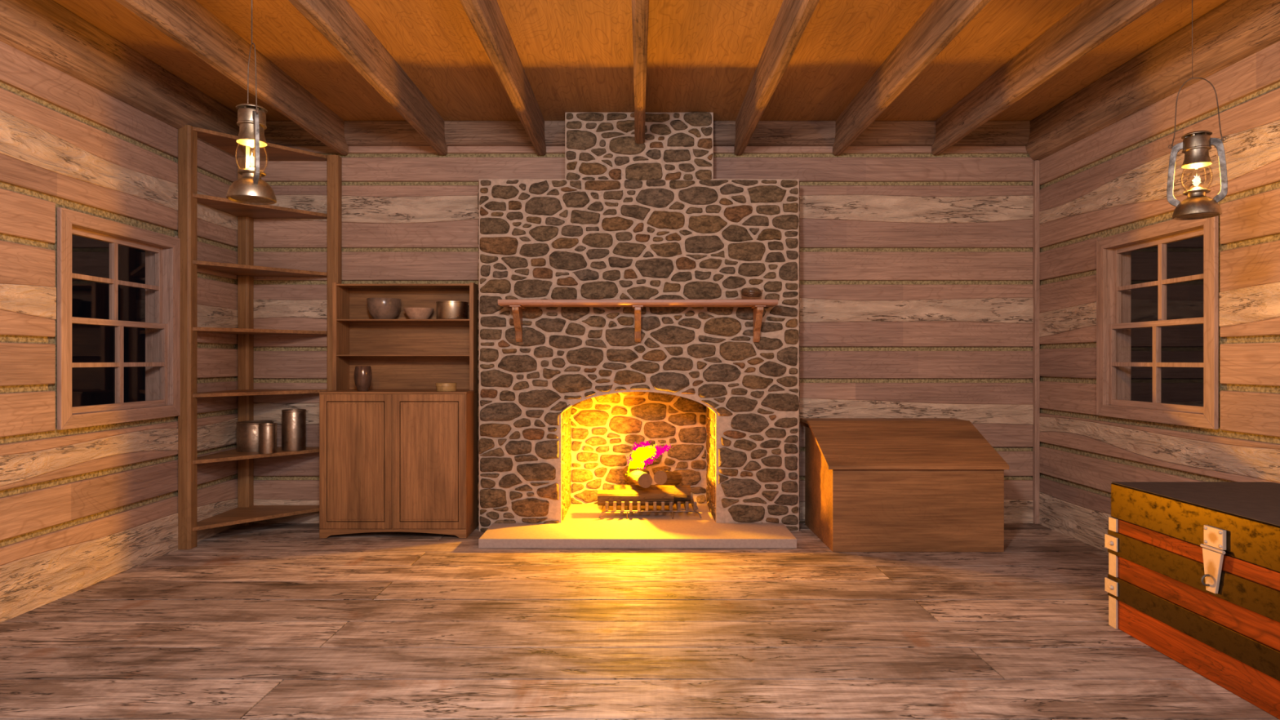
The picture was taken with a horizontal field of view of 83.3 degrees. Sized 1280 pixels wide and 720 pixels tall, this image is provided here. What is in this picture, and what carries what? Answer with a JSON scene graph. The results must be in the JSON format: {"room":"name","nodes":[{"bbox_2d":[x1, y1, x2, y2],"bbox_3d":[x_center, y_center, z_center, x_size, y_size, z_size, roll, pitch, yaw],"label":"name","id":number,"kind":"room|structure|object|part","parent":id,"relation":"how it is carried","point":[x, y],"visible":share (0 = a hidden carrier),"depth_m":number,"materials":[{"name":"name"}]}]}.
{"room":"log cabin interior","nodes":[
{"label":"log cabin interior","id":0,"kind":"room"},
{"bbox_2d":[0,40,237,622],"bbox_3d":[-2.628,-0.231,1.590,0.144,2.581,6.380,0,0,0],"label":"wall","id":1,"kind":"structure","parent":0,"point":[81,508],"depth_m":3.28,"materials":[{"name":"brown wood"}]},
{"bbox_2d":[57,207,180,430],"bbox_3d":[-2.619,-0.182,3.575,0.151,0.980,0.820,0,0,0],"label":"window","id":2,"kind":"structure","parent":1,"relation":"in","point":[162,325],"depth_m":3.59,"materials":[{"name":"brown wood"}]},
{"bbox_3d":[-2.613,-0.389,3.575,0.026,0.442,0.644,0,0,0],"label":"rail","id":3,"kind":"part","parent":2,"relation":"part of","materials":[{"name":"brown wood"}]},
{"bbox_3d":[-2.585,0.025,3.575,0.026,0.442,0.644,0,0,0],"label":"rail","id":4,"kind":"part","parent":2,"relation":"part of","materials":[{"name":"brown wood"}]},
{"bbox_3d":[-2.613,-0.389,3.575,0.026,0.442,0.696,0,0,0],"label":"sash","id":5,"kind":"part","parent":2,"relation":"part of","materials":[{"name":"brown wood"}]},
{"bbox_3d":[-2.585,0.025,3.575,0.026,0.442,0.696,0,0,0],"label":"sash","id":6,"kind":"part","parent":2,"relation":"part of","materials":[{"name":"brown wood"}]},
{"bbox_2d":[0,0,239,159],"bbox_3d":[-2.518,-1.399,1.520,0.085,0.244,6.240,0,0,0],"label":"ceiling beam","id":7,"kind":"structure","parent":1,"relation":"attached to","point":[45,30],"depth_m":3.35,"materials":[{"name":"brown wood"}]},
{"bbox_2d":[0,522,1279,719],"bbox_3d":[0.000,1.090,1.720,5.320,0.080,6.840,0,0,0],"label":"floor","id":8,"kind":"structure","parent":0,"point":[254,621],"depth_m":2.77,"materials":[{"name":"brown wood"}]},
{"bbox_2d":[177,124,342,549],"bbox_3d":[-2.239,-0.126,4.309,0.641,2.352,0.649,0,0,0],"label":"corner shelf","id":9,"kind":"object","parent":8,"relation":"on","point":[246,513],"visible":0.85,"depth_m":4.28,"materials":[{"name":"brown wood"}]},
{"bbox_3d":[-2.525,-0.126,4.018,0.068,2.352,0.068,0,0,0],"label":"post","id":10,"kind":"part","parent":9,"relation":"part of","materials":[{"name":"brown wood"}]},
{"bbox_3d":[-2.519,-0.126,4.599,0.068,2.352,0.068,0,0,0],"label":"post","id":11,"kind":"part","parent":9,"relation":"part of","materials":[{"name":"brown wood"}]},
{"bbox_2d":[235,420,273,452],"bbox_3d":[-2.385,0.471,4.462,0.208,0.178,0.208,0,0,0],"label":"tin canister","id":12,"kind":"object","parent":9,"relation":"on","point":[247,432],"visible":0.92,"depth_m":4.37,"materials":[{"name":"metal"}]},
{"bbox_3d":[-2.385,0.387,4.462,0.208,0.009,0.208,0,0,0],"label":"lid","id":13,"kind":"part","parent":12,"relation":"part of","materials":[{"name":"metal"}]},
{"bbox_3d":[-2.268,0.944,4.319,0.567,0.021,0.617,0,0,0],"label":"shelf","id":14,"kind":"part","parent":9,"relation":"part of","materials":[{"name":"brown wood"}]},
{"bbox_3d":[-2.268,0.571,4.319,0.567,0.021,0.617,0,0,0],"label":"shelf","id":15,"kind":"part","parent":9,"relation":"part of","materials":[{"name":"brown wood"}]},
{"bbox_3d":[-2.268,0.199,4.319,0.567,0.021,0.617,0,0,0],"label":"shelf","id":16,"kind":"part","parent":9,"relation":"part of","materials":[{"name":"brown wood"}]},
{"bbox_3d":[-2.268,-0.174,4.319,0.567,0.021,0.617,0,0,0],"label":"shelf","id":17,"kind":"part","parent":9,"relation":"part of","materials":[{"name":"brown wood"}]},
{"bbox_3d":[-2.268,-0.546,4.319,0.567,0.021,0.617,0,0,0],"label":"shelf","id":18,"kind":"part","parent":9,"relation":"part of","materials":[{"name":"brown wood"}]},
{"bbox_3d":[-2.268,-0.919,4.319,0.567,0.021,0.617,0,0,0],"label":"shelf","id":19,"kind":"part","parent":9,"relation":"part of","materials":[{"name":"brown wood"}]},
{"bbox_3d":[-2.268,-1.292,4.319,0.567,0.021,0.617,0,0,0],"label":"shelf","id":20,"kind":"part","parent":9,"relation":"part of","materials":[{"name":"brown wood"}]},
{"bbox_2d":[258,422,277,453],"bbox_3d":[-2.245,0.472,4.345,0.101,0.176,0.101,0,0,0],"label":"tin canister","id":21,"kind":"object","parent":9,"relation":"on","point":[267,431],"visible":1,"depth_m":4.30,"materials":[{"name":"metal"}]},
{"bbox_3d":[-2.245,0.389,4.345,0.101,0.009,0.101,0,0,0],"label":"lid","id":22,"kind":"part","parent":21,"relation":"part of","materials":[{"name":"metal"}]},
{"bbox_2d":[281,408,306,451],"bbox_3d":[-2.155,0.435,4.485,0.140,0.250,0.140,0,0,0],"label":"tin canister","id":23,"kind":"object","parent":9,"relation":"on","point":[293,420],"visible":1,"depth_m":4.43,"materials":[{"name":"metal"}]},
{"bbox_3d":[-2.155,0.315,4.485,0.140,0.009,0.140,0,0,0],"label":"lid","id":24,"kind":"part","parent":23,"relation":"part of","materials":[{"name":"metal"}]},
{"bbox_3d":[-1.952,-0.126,4.599,0.068,2.352,0.068,0,0,0],"label":"post","id":25,"kind":"part","parent":9,"relation":"part of","materials":[{"name":"brown wood"}]},
{"bbox_2d":[319,282,479,537],"bbox_3d":[-1.454,0.287,4.429,0.869,1.525,0.398,0,0,0],"label":"cabinet","id":26,"kind":"object","parent":8,"relation":"on","point":[401,454],"visible":0.94,"depth_m":4.23,"materials":[{"name":"brown wood"}]},
{"bbox_3d":[-1.875,-0.144,4.522,0.024,0.662,0.211,0,0,0],"label":"panel","id":27,"kind":"part","parent":26,"relation":"part of","materials":[{"name":"brown wood"}]},
{"bbox_3d":[-1.672,0.598,4.234,0.422,0.789,0.006,0,0,0],"label":"door","id":28,"kind":"part","parent":26,"relation":"part of","materials":[{"name":"brown wood"}]},
{"bbox_3d":[-1.672,0.598,4.234,0.334,0.701,0.008,0,0,0],"label":"door panel","id":29,"kind":"part","parent":26,"relation":"part of","materials":[{"name":"brown wood"}]},
{"bbox_2d":[366,297,400,319],"bbox_3d":[-1.605,-0.317,4.515,0.205,0.131,0.205,0,0,0],"label":"bowl","id":30,"kind":"object","parent":26,"relation":"on","point":[378,308],"visible":0.89,"depth_m":4.44,"materials":[{"name":"ceramic"}]},
{"bbox_2d":[319,389,477,393],"bbox_3d":[-1.454,0.193,4.431,0.869,0.012,0.393,0,0,0],"label":"countertop","id":31,"kind":"structure","parent":26,"relation":"on","point":[344,391],"depth_m":4.28,"materials":[{"name":"brown wood"}]},
{"bbox_2d":[353,365,372,391],"bbox_3d":[-1.665,0.112,4.330,0.104,0.150,0.104,0,0,0],"label":"vase","id":32,"kind":"object","parent":31,"relation":"on","point":[362,376],"visible":1,"depth_m":4.29,"materials":[{"name":"brown ceramic"}]},
{"bbox_2d":[435,382,457,391],"bbox_3d":[-1.165,0.162,4.330,0.123,0.049,0.123,0,0,0],"label":"round box","id":33,"kind":"object","parent":31,"relation":"on","point":[443,387],"visible":1,"depth_m":4.28,"materials":[{"name":"brown wood"}]},
{"bbox_3d":[-1.165,0.147,4.330,0.123,0.019,0.123,0,0,0],"label":"lid","id":34,"kind":"part","parent":33,"relation":"part of","materials":[{"name":"brown wood"}]},
{"bbox_2d":[336,354,469,355],"bbox_3d":[-1.454,-0.029,4.519,0.817,0.009,0.202,0,0,0],"label":"shelf","id":35,"kind":"object","parent":26,"relation":"attached to","point":[336,354],"depth_m":4.42,"materials":[{"name":"brown wood"}]},
{"bbox_2d":[336,319,469,322],"bbox_3d":[-1.454,-0.246,4.519,0.817,0.009,0.202,0,0,0],"label":"shelf","id":36,"kind":"object","parent":26,"relation":"attached to","point":[337,320],"depth_m":4.42,"materials":[{"name":"brown wood"}]},
{"bbox_3d":[-1.454,-0.135,4.624,0.817,0.644,0.008,0,0,0],"label":"panel","id":37,"kind":"part","parent":26,"relation":"part of","materials":[{"name":"brown wood"}]},
{"bbox_2d":[403,307,434,319],"bbox_3d":[-1.388,-0.287,4.520,0.184,0.071,0.184,0,0,0],"label":"bowl","id":38,"kind":"object","parent":26,"relation":"on","point":[411,313],"visible":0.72,"depth_m":4.46,"materials":[{"name":"ceramic"}]},
{"bbox_3d":[-1.239,0.598,4.234,0.426,0.789,0.006,0,0,0],"label":"door","id":39,"kind":"part","parent":26,"relation":"part of","materials":[{"name":"brown wood"}]},
{"bbox_3d":[-1.239,0.598,4.234,0.338,0.701,0.008,0,0,0],"label":"door panel","id":40,"kind":"part","parent":26,"relation":"part of","materials":[{"name":"brown wood"}]},
{"bbox_2d":[435,301,468,319],"bbox_3d":[-1.178,-0.307,4.520,0.198,0.111,0.198,0,0,0],"label":"metal pot","id":41,"kind":"object","parent":26,"relation":"on","point":[445,309],"visible":0.77,"depth_m":4.44,"materials":[{"name":"metal"}]},
{"bbox_3d":[-1.034,-0.144,4.522,0.024,0.662,0.211,0,0,0],"label":"panel","id":42,"kind":"part","parent":26,"relation":"part of","materials":[{"name":"brown wood"}]},
{"bbox_2d":[477,111,799,548],"bbox_3d":[-0.006,-0.234,4.556,1.985,2.571,1.089,0,0,0],"label":"stone fireplace","id":43,"kind":"object","parent":8,"relation":"on","point":[562,409],"depth_m":4.40,"materials":[{"name":"grey stone"}]},
{"bbox_2d":[597,489,674,506],"bbox_3d":[-0.026,0.885,4.603,0.483,0.096,0.116,0,0,1],"label":"log","id":44,"kind":"object","parent":43,"relation":"on","point":[610,496],"visible":0.9,"depth_m":4.55,"materials":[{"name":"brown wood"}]},
{"bbox_2d":[497,299,777,342],"bbox_3d":[-0.012,-0.231,4.293,1.636,0.246,0.185,0,0,0],"label":"mantel shelf","id":45,"kind":"object","parent":43,"relation":"attached to","point":[517,305],"visible":1,"depth_m":4.21,"materials":[{"name":"brown wood"}]},
{"bbox_3d":[0.065,0.943,4.684,0.647,0.107,0.348,0,0,0],"label":"fire grate","id":46,"kind":"part","parent":43,"relation":"part of","materials":[{"name":"black metal"}]},
{"bbox_3d":[0.065,0.970,4.519,0.647,0.049,0.014,0,0,0],"label":"rail","id":47,"kind":"part","parent":43,"relation":"part of","materials":[{"name":"metal"}]},
{"bbox_2d":[613,484,690,502],"bbox_3d":[0.080,0.877,4.732,0.500,0.112,0.114,0,0,1],"label":"log","id":48,"kind":"object","parent":43,"relation":"on","point":[682,493],"visible":0.5,"depth_m":4.69,"materials":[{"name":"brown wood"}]},
{"bbox_2d":[622,466,652,488],"bbox_3d":[-0.021,0.756,4.677,0.093,0.093,0.381,0,-1,-17],"label":"log","id":49,"kind":"object","parent":48,"relation":"on","point":[642,479],"visible":0.93,"depth_m":4.52,"materials":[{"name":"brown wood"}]},
{"bbox_2d":[625,440,671,475],"bbox_3d":[0.059,0.638,4.645,0.306,0.227,0.041,0,0,1],"label":"flame","id":50,"kind":"object","parent":49,"relation":"on","point":[638,457],"visible":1,"depth_m":4.63,"materials":[{"name":"yellow"}]},
{"bbox_2d":[653,470,682,484],"bbox_3d":[0.181,0.755,4.607,0.092,0.132,0.293,0,0,23],"label":"log","id":51,"kind":"object","parent":48,"relation":"on","point":[660,477],"visible":1,"depth_m":4.50,"materials":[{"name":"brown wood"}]},
{"bbox_2d":[800,417,1008,551],"bbox_3d":[1.516,0.710,4.259,0.985,0.680,0.686,0,0,0],"label":"bin","id":52,"kind":"object","parent":8,"relation":"on","point":[872,484],"visible":1,"depth_m":3.94,"materials":[{"name":"brown wood"}]},
{"bbox_3d":[1.516,0.483,4.154,0.985,0.226,0.476,0,0,0],"label":"lid","id":53,"kind":"part","parent":52,"relation":"part of","materials":[{"name":"brown wood"}]},
{"bbox_2d":[1104,481,1279,719],"bbox_3d":[2.161,0.766,2.325,0.685,0.568,1.078,0,0,0],"label":"trunk","id":54,"kind":"object","parent":8,"relation":"on","point":[1193,575],"visible":1,"depth_m":2.42,"materials":[{"name":"red wood"}]},
{"bbox_3d":[1.851,0.891,2.828,0.006,0.054,0.072,0,0,0],"label":"clamp plate","id":55,"kind":"part","parent":54,"relation":"part of","materials":[{"name":"silver metal"}]},
{"bbox_3d":[1.851,0.718,2.828,0.006,0.054,0.072,0,0,0],"label":"clamp plate","id":56,"kind":"part","parent":54,"relation":"part of","materials":[{"name":"silver metal"}]},
{"bbox_3d":[2.181,0.553,2.325,0.638,0.135,1.050,0,0,0],"label":"lid","id":57,"kind":"part","parent":54,"relation":"part of","materials":[{"name":"gold metal"}]},
{"bbox_3d":[2.181,0.484,2.325,0.632,0.004,1.044,0,0,0],"label":"lid","id":58,"kind":"part","parent":54,"relation":"part of","materials":[{"name":"metal"}]},
{"bbox_3d":[1.849,0.683,2.324,0.010,0.134,0.078,0,0,0],"label":"hasp plate","id":59,"kind":"part","parent":54,"relation":"part of","materials":[{"name":"metal"}]},
{"bbox_2d":[52,0,1227,120],"bbox_3d":[0.000,-1.561,1.520,5.400,0.080,6.520,0,0,0],"label":"ceiling","id":60,"kind":"structure","parent":0,"point":[575,55],"depth_m":3.53,"materials":[{"name":"brown wood"}]},
{"bbox_2d":[115,0,348,155],"bbox_3d":[-1.908,-1.419,1.520,0.066,0.204,6.240,0,0,0],"label":"ceiling beam","id":61,"kind":"structure","parent":60,"relation":"attached to","point":[188,23],"depth_m":3.37,"materials":[{"name":"brown wood"}]},
{"bbox_2d":[226,0,276,204],"bbox_3d":[-1.190,-1.004,2.208,0.136,1.031,0.136,0,0,2],"label":"hurricane lantern","id":62,"kind":"object","parent":60,"relation":"hanging from","point":[250,188],"visible":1,"depth_m":2.17,"materials":[{"name":"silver metal"}]},
{"bbox_3d":[-1.190,-0.529,2.208,0.136,0.080,0.136,0,0,-39],"label":"fuel tank","id":63,"kind":"part","parent":62,"relation":"part of","materials":[{"name":"brown metal"}]},
{"bbox_2d":[235,106,267,146],"bbox_3d":[-1.190,-0.718,2.208,0.085,0.105,0.085,0,0,-39],"label":"hood","id":64,"kind":"object","parent":62,"relation":"attached to","point":[245,122],"depth_m":2.18,"materials":[{"name":"brown metal"}]},
{"bbox_3d":[-1.190,-0.579,2.208,0.078,0.020,0.078,0,0,-39],"label":"burner","id":65,"kind":"part","parent":62,"relation":"part of","materials":[{"name":"brown metal"}]},
{"bbox_2d":[288,0,447,155],"bbox_3d":[-1.272,-1.419,1.520,0.064,0.204,6.240,0,0,0],"label":"ceiling beam","id":66,"kind":"structure","parent":60,"relation":"attached to","point":[336,20],"depth_m":3.38,"materials":[{"name":"brown wood"}]},
{"bbox_2d":[459,0,546,155],"bbox_3d":[-0.636,-1.419,1.520,0.065,0.204,6.240,0,0,0],"label":"ceiling beam","id":67,"kind":"structure","parent":60,"relation":"attached to","point":[486,17],"depth_m":3.33,"materials":[{"name":"brown wood"}]},
{"bbox_2d":[631,0,648,143],"bbox_3d":[-0.001,-1.419,1.400,0.064,0.204,6.000,0,0,0],"label":"ceiling beam","id":68,"kind":"structure","parent":60,"relation":"attached to","point":[639,7],"depth_m":3.20,"materials":[{"name":"brown wood"}]},
{"bbox_2d":[733,0,819,155],"bbox_3d":[0.636,-1.419,1.520,0.064,0.205,6.240,0,0,0],"label":"ceiling beam","id":69,"kind":"structure","parent":60,"relation":"attached to","point":[793,16],"depth_m":3.35,"materials":[{"name":"brown wood"}]},
{"bbox_2d":[832,0,991,155],"bbox_3d":[1.272,-1.419,1.520,0.064,0.204,6.240,0,0,0],"label":"ceiling beam","id":70,"kind":"structure","parent":60,"relation":"attached to","point":[942,20],"depth_m":3.38,"materials":[{"name":"brown wood"}]},
{"bbox_2d":[931,0,1164,155],"bbox_3d":[1.908,-1.419,1.520,0.065,0.204,6.240,0,0,0],"label":"ceiling beam","id":71,"kind":"structure","parent":60,"relation":"attached to","point":[1091,23],"depth_m":3.38,"materials":[{"name":"brown wood"}]},
{"bbox_2d":[1166,0,1227,220],"bbox_3d":[1.917,-1.007,2.480,0.136,1.026,0.136,0,0,-2],"label":"hurricane lantern","id":72,"kind":"object","parent":60,"relation":"hanging from","point":[1196,146],"visible":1,"depth_m":2.45,"materials":[{"name":"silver metal"}]},
{"bbox_2d":[1181,133,1212,168],"bbox_3d":[1.917,-0.723,2.480,0.085,0.105,0.085,0,0,38],"label":"hood","id":73,"kind":"object","parent":72,"relation":"attached to","point":[1196,147],"depth_m":2.46,"materials":[{"name":"brown metal"}]},
{"bbox_3d":[1.917,-0.534,2.480,0.136,0.080,0.136,0,0,38],"label":"fuel tank","id":74,"kind":"part","parent":72,"relation":"part of","materials":[{"name":"brown metal"}]},
{"bbox_3d":[1.917,-0.584,2.480,0.078,0.020,0.078,0,0,38],"label":"burner","id":75,"kind":"part","parent":72,"relation":"part of","materials":[{"name":"brown metal"}]},
{"bbox_2d":[253,146,1034,523],"bbox_3d":[0.000,-0.231,4.707,5.120,2.581,0.146,0,0,0],"label":"wall","id":76,"kind":"structure","parent":0,"point":[916,300],"depth_m":4.64,"materials":[{"name":"brown wood"}]},
{"bbox_2d":[263,120,564,146],"bbox_3d":[-1.470,-1.449,4.606,2.021,0.145,0.068,0,0,0],"label":"trim","id":77,"kind":"structure","parent":76,"relation":"attached to","point":[284,133],"depth_m":4.57,"materials":[{"name":"brown wood"}]},
{"bbox_2d":[713,120,1030,146],"bbox_3d":[1.464,-1.449,4.606,2.031,0.145,0.068,0,0,0],"label":"trim","id":78,"kind":"structure","parent":76,"relation":"attached to","point":[766,133],"depth_m":4.57,"materials":[{"name":"brown wood"}]},
{"bbox_2d":[1032,160,1039,524],"bbox_3d":[2.545,-0.115,4.625,0.030,2.330,0.030,0,0,0],"label":"trim","id":79,"kind":"structure","parent":76,"relation":"attached to","point":[1036,164],"depth_m":4.61,"materials":[{"name":"brown wood"}]},
{"bbox_2d":[1039,40,1279,552],"bbox_3d":[2.628,-0.231,1.590,0.144,2.581,6.380,0,0,0],"label":"wall","id":80,"kind":"structure","parent":0,"point":[1113,180],"depth_m":3.53,"materials":[{"name":"brown wood"}]},
{"bbox_2d":[1025,0,1279,160],"bbox_3d":[2.518,-1.399,1.520,0.085,0.244,6.240,0,0,0],"label":"beam","id":81,"kind":"structure","parent":80,"relation":"attached to","point":[1234,30],"depth_m":3.44,"materials":[{"name":"brown wood"}]},
{"bbox_2d":[1096,215,1218,429],"bbox_3d":[2.619,-0.182,3.603,0.151,0.980,0.825,0,0,0],"label":"window","id":82,"kind":"structure","parent":80,"relation":"in","point":[1113,286],"depth_m":3.62,"materials":[{"name":"brown wood"}]},
{"bbox_3d":[2.585,0.025,3.603,0.026,0.442,0.701,0,0,0],"label":"sash","id":83,"kind":"part","parent":82,"relation":"part of","materials":[{"name":"brown wood"}]},
{"bbox_3d":[2.613,-0.389,3.603,0.026,0.442,0.701,0,0,0],"label":"sash","id":84,"kind":"part","parent":82,"relation":"part of","materials":[{"name":"brown wood"}]},
{"bbox_3d":[2.585,0.025,3.603,0.026,0.442,0.649,0,0,0],"label":"rail","id":85,"kind":"part","parent":82,"relation":"part of","materials":[{"name":"brown wood"}]},
{"bbox_3d":[2.613,-0.389,3.603,0.026,0.442,0.649,0,0,0],"label":"rail","id":86,"kind":"part","parent":82,"relation":"part of","materials":[{"name":"brown wood"}]}
]}

